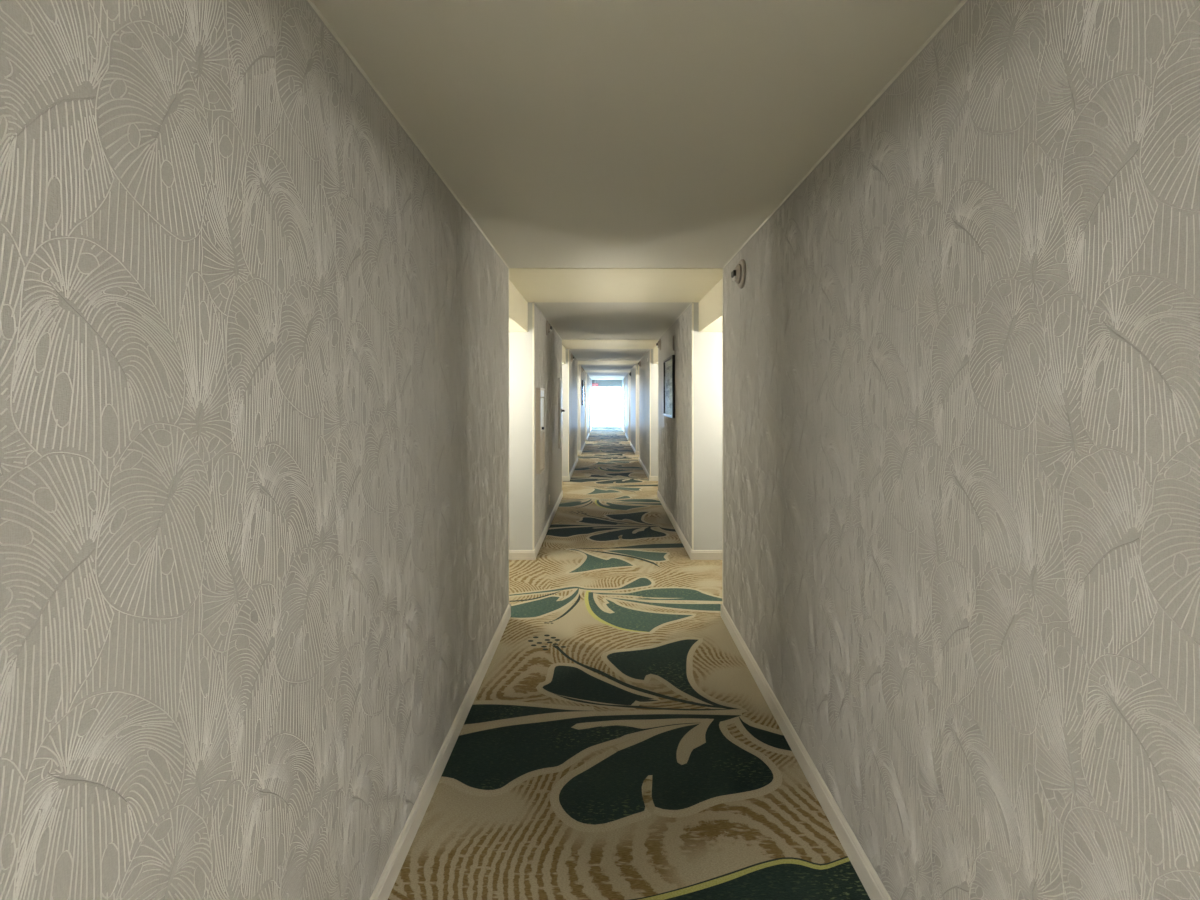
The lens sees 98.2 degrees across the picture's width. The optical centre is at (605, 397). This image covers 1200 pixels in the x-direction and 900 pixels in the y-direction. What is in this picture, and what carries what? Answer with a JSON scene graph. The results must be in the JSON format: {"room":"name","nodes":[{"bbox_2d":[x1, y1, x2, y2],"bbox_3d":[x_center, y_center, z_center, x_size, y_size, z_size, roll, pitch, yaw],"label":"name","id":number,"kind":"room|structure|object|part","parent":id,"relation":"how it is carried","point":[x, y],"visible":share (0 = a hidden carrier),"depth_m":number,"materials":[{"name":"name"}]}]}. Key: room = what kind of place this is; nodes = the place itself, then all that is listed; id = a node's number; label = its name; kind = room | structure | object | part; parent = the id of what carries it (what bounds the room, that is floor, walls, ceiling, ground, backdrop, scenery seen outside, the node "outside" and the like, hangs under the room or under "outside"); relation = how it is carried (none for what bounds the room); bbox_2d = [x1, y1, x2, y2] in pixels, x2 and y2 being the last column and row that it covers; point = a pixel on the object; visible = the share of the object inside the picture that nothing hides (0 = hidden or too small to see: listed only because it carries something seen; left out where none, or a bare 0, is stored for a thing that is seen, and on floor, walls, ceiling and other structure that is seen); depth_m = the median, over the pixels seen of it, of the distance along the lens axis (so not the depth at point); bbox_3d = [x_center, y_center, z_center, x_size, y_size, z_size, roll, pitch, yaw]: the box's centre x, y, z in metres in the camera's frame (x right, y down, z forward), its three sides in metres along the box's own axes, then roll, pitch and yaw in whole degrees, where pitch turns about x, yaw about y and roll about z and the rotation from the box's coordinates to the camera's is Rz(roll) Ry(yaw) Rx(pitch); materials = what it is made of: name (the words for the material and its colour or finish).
{"room":"hotel corridor","nodes":[
{"label":"hotel corridor","id":0,"kind":"room"},
{"bbox_2d":[0,0,561,899],"bbox_3d":[-1.178,0.311,4.330,1.001,2.440,7.540,0,0,0],"label":"wall","id":1,"kind":"structure","parent":0,"point":[254,343],"depth_m":0.95,"materials":[{"name":"beige paper"}]},
{"bbox_2d":[307,0,508,268],"bbox_3d":[-0.675,-0.906,2.100,0.006,0.006,3.080,0,0,0],"label":"trim","id":2,"kind":"structure","parent":1,"relation":"attached to","point":[311,3],"depth_m":1.60,"materials":[{"name":"paint"}]},
{"bbox_2d":[370,604,509,899],"bbox_3d":[-0.671,1.486,2.100,0.013,0.090,3.080,0,0,0],"label":"baseboard","id":3,"kind":"structure","parent":1,"relation":"attached to","point":[390,873],"depth_m":1.99,"materials":[{"name":"paint"}]},
{"bbox_2d":[508,269,508,604],"bbox_3d":[-0.684,0.271,3.634,0.016,2.340,0.016,0,0,0],"label":"trim","id":4,"kind":"structure","parent":1,"relation":"attached to","point":[508,269],"depth_m":3.63,"materials":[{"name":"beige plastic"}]},
{"bbox_2d":[509,550,534,559],"bbox_3d":[-1.171,1.486,4.923,1.013,0.090,0.013,0,0,0],"label":"baseboard","id":5,"kind":"structure","parent":1,"relation":"attached to","point":[513,554],"depth_m":4.92,"materials":[{"name":"paint"}]},
{"bbox_2d":[532,303,533,549],"bbox_3d":[-0.684,0.271,4.936,0.016,2.340,0.016,0,0,0],"label":"trim","id":6,"kind":"structure","parent":1,"relation":"attached to","point":[532,303],"depth_m":4.93,"materials":[{"name":"beige paint"}]},
{"bbox_2d":[536,388,544,473],"bbox_3d":[-0.647,0.321,5.240,0.059,0.840,0.350,0,0,0],"label":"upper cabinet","id":7,"kind":"object","parent":1,"relation":"attached to","point":[540,392],"visible":1,"depth_m":5.07,"materials":[{"name":"beige paint"}]},
{"bbox_3d":[-0.658,0.534,5.240,0.028,0.373,0.310,0,0,0],"label":"panel","id":8,"kind":"part","parent":7,"relation":"part of","materials":[{"name":"beige paint"}]},
{"bbox_3d":[-0.656,0.163,5.240,0.032,0.333,0.310,0,0,0],"label":"door","id":9,"kind":"part","parent":7,"relation":"part of","materials":[{"name":"white plastic"}]},
{"bbox_2d":[534,302,561,338],"bbox_3d":[-0.675,-0.906,6.515,0.006,0.006,3.170,0,0,0],"label":"trim","id":10,"kind":"structure","parent":1,"relation":"attached to","point":[534,302],"depth_m":5.89,"materials":[{"name":"paint"}]},
{"bbox_2d":[534,491,562,558],"bbox_3d":[-0.671,1.486,6.515,0.013,0.090,3.170,0,0,0],"label":"baseboard","id":11,"kind":"structure","parent":1,"relation":"attached to","point":[541,539],"depth_m":5.96,"materials":[{"name":"paint"}]},
{"bbox_2d":[546,321,551,335],"bbox_3d":[-0.647,-0.804,5.980,0.062,0.172,0.172,0,0,0],"label":"fire alarm strobe","id":12,"kind":"object","parent":1,"relation":"attached to","point":[548,326],"visible":1,"depth_m":5.93,"materials":[{"name":"beige paint"}]},
{"bbox_3d":[-0.668,-0.804,5.980,0.020,0.172,0.172,0,0,0],"label":"plate","id":13,"kind":"part","parent":12,"relation":"part of","materials":[{"name":"beige paint"}]},
{"bbox_2d":[559,378,564,448],"bbox_3d":[-0.638,0.221,7.660,0.077,1.020,0.340,0,0,0],"label":"hatch","id":14,"kind":"object","parent":1,"relation":"attached to","point":[560,379],"visible":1,"depth_m":7.51,"materials":[{"name":"white plastic"}]},
{"bbox_3d":[-0.667,0.221,7.660,0.019,1.020,0.340,0,0,0],"label":"frame","id":15,"kind":"part","parent":14,"relation":"part of","materials":[{"name":"white plastic"}]},
{"bbox_3d":[-0.652,0.221,7.660,0.012,0.970,0.290,0,0,0],"label":"door","id":16,"kind":"part","parent":14,"relation":"part of","materials":[{"name":"white paint"}]},
{"bbox_2d":[509,280,527,331],"bbox_3d":[-1.208,-0.766,4.285,0.940,0.285,1.290,0,0,0],"label":"wall","id":17,"kind":"structure","parent":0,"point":[518,306],"depth_m":4.41,"materials":[{"name":"beige paint"}]},
{"bbox_2d":[562,345,565,363],"bbox_3d":[-1.208,-0.766,8.850,0.940,0.285,1.500,0,0,0],"label":"ceiling","id":18,"kind":"structure","parent":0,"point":[563,348],"depth_m":9.14,"materials":[{"name":"beige paint"}]},
{"bbox_2d":[562,349,577,475],"bbox_3d":[-1.178,0.311,11.125,1.000,2.440,3.050,0,0,0],"label":"wall","id":19,"kind":"structure","parent":0,"point":[573,366],"depth_m":10.07,"materials":[{"name":"grey paint"}]},
{"bbox_2d":[562,476,568,480],"bbox_3d":[-1.171,1.486,9.594,1.013,0.090,0.013,0,0,0],"label":"baseboard","id":20,"kind":"structure","parent":19,"relation":"attached to","point":[564,478],"depth_m":9.59,"materials":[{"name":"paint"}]},
{"bbox_2d":[568,349,568,475],"bbox_3d":[-0.684,0.271,9.606,0.016,2.340,0.016,0,0,0],"label":"trim","id":21,"kind":"structure","parent":19,"relation":"attached to","point":[568,349],"depth_m":9.60,"materials":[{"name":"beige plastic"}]},
{"bbox_2d":[569,458,577,480],"bbox_3d":[-0.671,1.486,11.125,0.013,0.090,3.050,0,0,0],"label":"baseboard","id":22,"kind":"structure","parent":19,"relation":"attached to","point":[575,464],"depth_m":10.72,"materials":[{"name":"paint"}]},
{"bbox_2d":[578,364,584,450],"bbox_3d":[-1.178,0.311,15.550,1.000,2.440,3.000,0,0,0],"label":"wall","id":23,"kind":"structure","parent":0,"point":[583,372],"depth_m":14.69,"materials":[{"name":"grey paint"}]},
{"bbox_2d":[580,365,580,450],"bbox_3d":[-0.684,0.271,14.056,0.016,2.340,0.016,0,0,0],"label":"trim","id":24,"kind":"structure","parent":23,"relation":"attached to","point":[580,365],"depth_m":14.05,"materials":[{"name":"beige plastic"}]},
{"bbox_2d":[582,380,584,404],"bbox_3d":[-0.661,-0.154,15.550,0.031,0.730,1.100,0,0,0],"label":"framed picture","id":25,"kind":"object","parent":23,"relation":"attached to","point":[583,381],"visible":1,"depth_m":15.65,"materials":[{"name":"black paint"}]},
{"bbox_2d":[585,373,588,438],"bbox_3d":[-1.178,0.311,20.050,1.000,2.440,3.100,0,0,0],"label":"wall","id":26,"kind":"structure","parent":0,"point":[585,373],"depth_m":19.59,"materials":[{"name":"grey paint"}]},
{"bbox_2d":[586,373,586,438],"bbox_3d":[-0.684,0.271,18.506,0.016,2.340,0.016,0,0,0],"label":"trim","id":27,"kind":"structure","parent":26,"relation":"attached to","point":[586,373],"depth_m":18.50,"materials":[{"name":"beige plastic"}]},
{"bbox_2d":[589,378,591,430],"bbox_3d":[-1.178,0.311,24.500,1.000,2.440,3.000,0,0,0],"label":"wall","id":28,"kind":"structure","parent":0,"point":[590,379],"depth_m":23.50,"materials":[{"name":"white paint"}]},
{"bbox_2d":[592,380,621,385],"bbox_3d":[0.072,-0.754,26.080,1.900,0.310,0.160,0,0,0],"label":"wall","id":29,"kind":"structure","parent":0,"point":[599,382],"depth_m":26.00,"materials":[{"name":"beige paint"}]},
{"bbox_2d":[592,386,621,428],"bbox_3d":[0.072,0.466,26.060,1.500,2.130,0.060,0,0,0],"label":"window","id":30,"kind":"structure","parent":29,"relation":"in","point":[598,386],"depth_m":26.03,"materials":[{"name":"white"}]},
{"bbox_2d":[622,378,624,430],"bbox_3d":[1.322,0.311,24.500,1.000,2.440,3.000,0,0,0],"label":"wall","id":31,"kind":"structure","parent":0,"point":[623,379],"depth_m":23.75,"materials":[{"name":"white paint"}]},
{"bbox_2d":[625,373,629,438],"bbox_3d":[1.322,0.311,20.050,1.000,2.440,3.100,0,0,0],"label":"wall","id":32,"kind":"structure","parent":0,"point":[627,377],"depth_m":19.43,"materials":[{"name":"grey paint"}]},
{"bbox_2d":[388,429,869,899],"bbox_3d":[0.072,1.531,10.700,3.500,0.001,30.600,0,0,0],"label":"floor","id":33,"kind":"structure","parent":0,"point":[616,740],"depth_m":2.24,"materials":[{"name":"carpet"}]},
{"bbox_2d":[631,364,638,450],"bbox_3d":[1.322,0.311,15.550,1.000,2.440,3.000,0,0,0],"label":"wall","id":34,"kind":"structure","parent":0,"point":[634,371],"depth_m":14.25,"materials":[{"name":"grey paint"}]},
{"bbox_2d":[630,371,630,441],"bbox_3d":[0.828,0.271,17.044,0.016,2.340,0.016,0,0,0],"label":"trim","id":35,"kind":"structure","parent":34,"relation":"attached to","point":[630,371],"depth_m":17.05,"materials":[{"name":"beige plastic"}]},
{"bbox_2d":[312,0,961,379],"bbox_3d":[0.072,-0.969,10.800,3.700,0.120,31.000,0,0,0],"label":"ceiling","id":36,"kind":"structure","parent":0,"point":[572,133],"depth_m":1.63,"materials":[{"name":"paint"}]},
{"bbox_2d":[589,376,624,377],"bbox_3d":[0.072,-0.912,22.300,1.620,0.013,1.400,0,0,0],"label":"ceiling panel","id":37,"kind":"object","parent":36,"relation":"attached to","point":[589,376],"visible":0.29,"depth_m":22.45,"materials":[{"name":"beige paint"}]},
{"bbox_2d":[585,370,630,372],"bbox_3d":[0.072,-0.912,17.775,1.620,0.013,1.450,0,0,0],"label":"ceiling panel","id":38,"kind":"object","parent":36,"relation":"attached to","point":[586,371],"visible":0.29,"depth_m":17.78,"materials":[{"name":"beige paint"}]},
{"bbox_2d":[578,361,638,363],"bbox_3d":[0.072,-0.912,13.350,1.620,0.013,1.400,0,0,0],"label":"ceiling panel","id":39,"kind":"object","parent":36,"relation":"attached to","point":[579,362],"visible":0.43,"depth_m":13.27,"materials":[{"name":"beige paint"}]},
{"bbox_2d":[562,340,657,348],"bbox_3d":[0.072,-0.912,8.850,1.620,0.013,1.500,0,0,0],"label":"ceiling panel","id":40,"kind":"object","parent":36,"relation":"attached to","point":[568,344],"visible":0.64,"depth_m":8.81,"materials":[{"name":"beige paint"}]},
{"bbox_2d":[509,268,722,301],"bbox_3d":[0.072,-0.912,4.285,1.620,0.013,1.290,0,0,0],"label":"ceiling panel","id":41,"kind":"object","parent":36,"relation":"attached to","point":[534,284],"visible":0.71,"depth_m":4.08,"materials":[{"name":"beige paint"}]},
{"bbox_2d":[639,349,657,475],"bbox_3d":[1.322,0.311,11.125,1.000,2.440,3.050,0,0,0],"label":"wall","id":42,"kind":"structure","parent":0,"point":[644,371],"depth_m":9.94,"materials":[{"name":"grey paint"}]},
{"bbox_2d":[639,458,649,478],"bbox_3d":[0.816,1.486,11.125,0.013,0.090,3.050,0,0,0],"label":"baseboard","id":43,"kind":"structure","parent":42,"relation":"attached to","point":[640,461],"depth_m":10.79,"materials":[{"name":"paint"}]},
{"bbox_2d":[650,349,650,475],"bbox_3d":[0.828,0.271,9.606,0.016,2.340,0.016,0,0,0],"label":"trim","id":44,"kind":"structure","parent":42,"relation":"attached to","point":[650,349],"depth_m":9.60,"materials":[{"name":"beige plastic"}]},
{"bbox_2d":[649,476,657,480],"bbox_3d":[1.315,1.486,9.594,1.013,0.090,0.013,0,0,0],"label":"baseboard","id":45,"kind":"structure","parent":42,"relation":"attached to","point":[651,478],"depth_m":9.59,"materials":[{"name":"paint"}]},
{"bbox_2d":[653,346,657,363],"bbox_3d":[1.352,-0.766,8.850,0.940,0.285,1.500,0,0,0],"label":"wall","id":46,"kind":"structure","parent":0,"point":[655,350],"depth_m":9.17,"materials":[{"name":"beige paint"}]},
{"bbox_2d":[699,279,721,331],"bbox_3d":[1.352,-0.766,4.285,0.940,0.285,1.290,0,0,0],"label":"wall","id":47,"kind":"structure","parent":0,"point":[710,305],"depth_m":4.41,"materials":[{"name":"beige paint"}]},
{"bbox_2d":[658,0,1199,899],"bbox_3d":[1.322,0.311,4.330,1.001,2.440,7.540,0,0,0],"label":"wall","id":48,"kind":"structure","parent":0,"point":[961,355],"depth_m":1.12,"materials":[{"name":"beige paper"}]},
{"bbox_2d":[656,339,660,349],"bbox_3d":[0.791,-0.799,7.770,0.062,0.172,0.172,0,0,0],"label":"fire alarm strobe","id":49,"kind":"object","parent":48,"relation":"attached to","point":[658,344],"visible":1,"depth_m":7.72,"materials":[{"name":"beige paint"}]},
{"bbox_2d":[663,355,674,417],"bbox_3d":[0.805,-0.136,6.625,0.031,0.746,0.950,0,0,0],"label":"framed picture","id":50,"kind":"object","parent":48,"relation":"attached to","point":[669,363],"visible":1,"depth_m":6.55,"materials":[{"name":"black paint"}]},
{"bbox_2d":[666,365,671,407],"bbox_3d":[0.807,-0.136,6.625,0.002,0.526,0.710,0,0,0],"label":"print","id":51,"kind":"object","parent":50,"relation":"attached to","point":[668,367],"depth_m":6.61},
{"bbox_2d":[657,491,691,558],"bbox_3d":[0.816,1.486,6.515,0.013,0.090,3.170,0,0,0],"label":"baseboard","id":52,"kind":"structure","parent":48,"relation":"attached to","point":[686,545],"depth_m":5.95,"materials":[{"name":"paint"}]},
{"bbox_2d":[658,302,691,339],"bbox_3d":[0.819,-0.906,6.515,0.006,0.006,3.170,0,0,0],"label":"trim","id":53,"kind":"structure","parent":48,"relation":"attached to","point":[691,302],"depth_m":5.84,"materials":[{"name":"paint"}]},
{"bbox_2d":[692,303,693,549],"bbox_3d":[0.828,0.271,4.936,0.016,2.340,0.016,0,0,0],"label":"trim","id":54,"kind":"structure","parent":48,"relation":"attached to","point":[692,303],"depth_m":4.93,"materials":[{"name":"beige plastic"}]},
{"bbox_2d":[691,550,721,559],"bbox_3d":[1.315,1.486,4.923,1.013,0.090,0.013,0,0,0],"label":"baseboard","id":55,"kind":"structure","parent":48,"relation":"attached to","point":[695,554],"depth_m":4.92,"materials":[{"name":"paint"}]},
{"bbox_2d":[722,270,722,603],"bbox_3d":[0.828,0.271,3.634,0.016,2.340,0.016,0,0,0],"label":"trim","id":56,"kind":"structure","parent":48,"relation":"attached to","point":[722,270],"depth_m":3.64,"materials":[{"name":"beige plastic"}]},
{"bbox_2d":[731,259,745,288],"bbox_3d":[0.791,-0.744,3.120,0.062,0.172,0.172,0,0,0],"label":"fire alarm strobe","id":57,"kind":"object","parent":48,"relation":"attached to","point":[738,274],"visible":1,"depth_m":3.08,"materials":[{"name":"beige paint"}]},
{"bbox_3d":[0.812,-0.744,3.120,0.020,0.172,0.172,0,0,0],"label":"plate","id":58,"kind":"part","parent":57,"relation":"part of","materials":[{"name":"beige paint"}]},
{"bbox_2d":[721,604,891,899],"bbox_3d":[0.816,1.486,2.100,0.013,0.090,3.080,0,0,0],"label":"baseboard","id":59,"kind":"structure","parent":48,"relation":"attached to","point":[864,869],"depth_m":2.00,"materials":[{"name":"paint"}]},
{"bbox_2d":[722,0,966,268],"bbox_3d":[0.819,-0.906,2.100,0.006,0.006,3.080,0,0,0],"label":"trim","id":60,"kind":"structure","parent":48,"relation":"attached to","point":[963,2],"depth_m":1.59,"materials":[{"name":"paint"}]}
]}

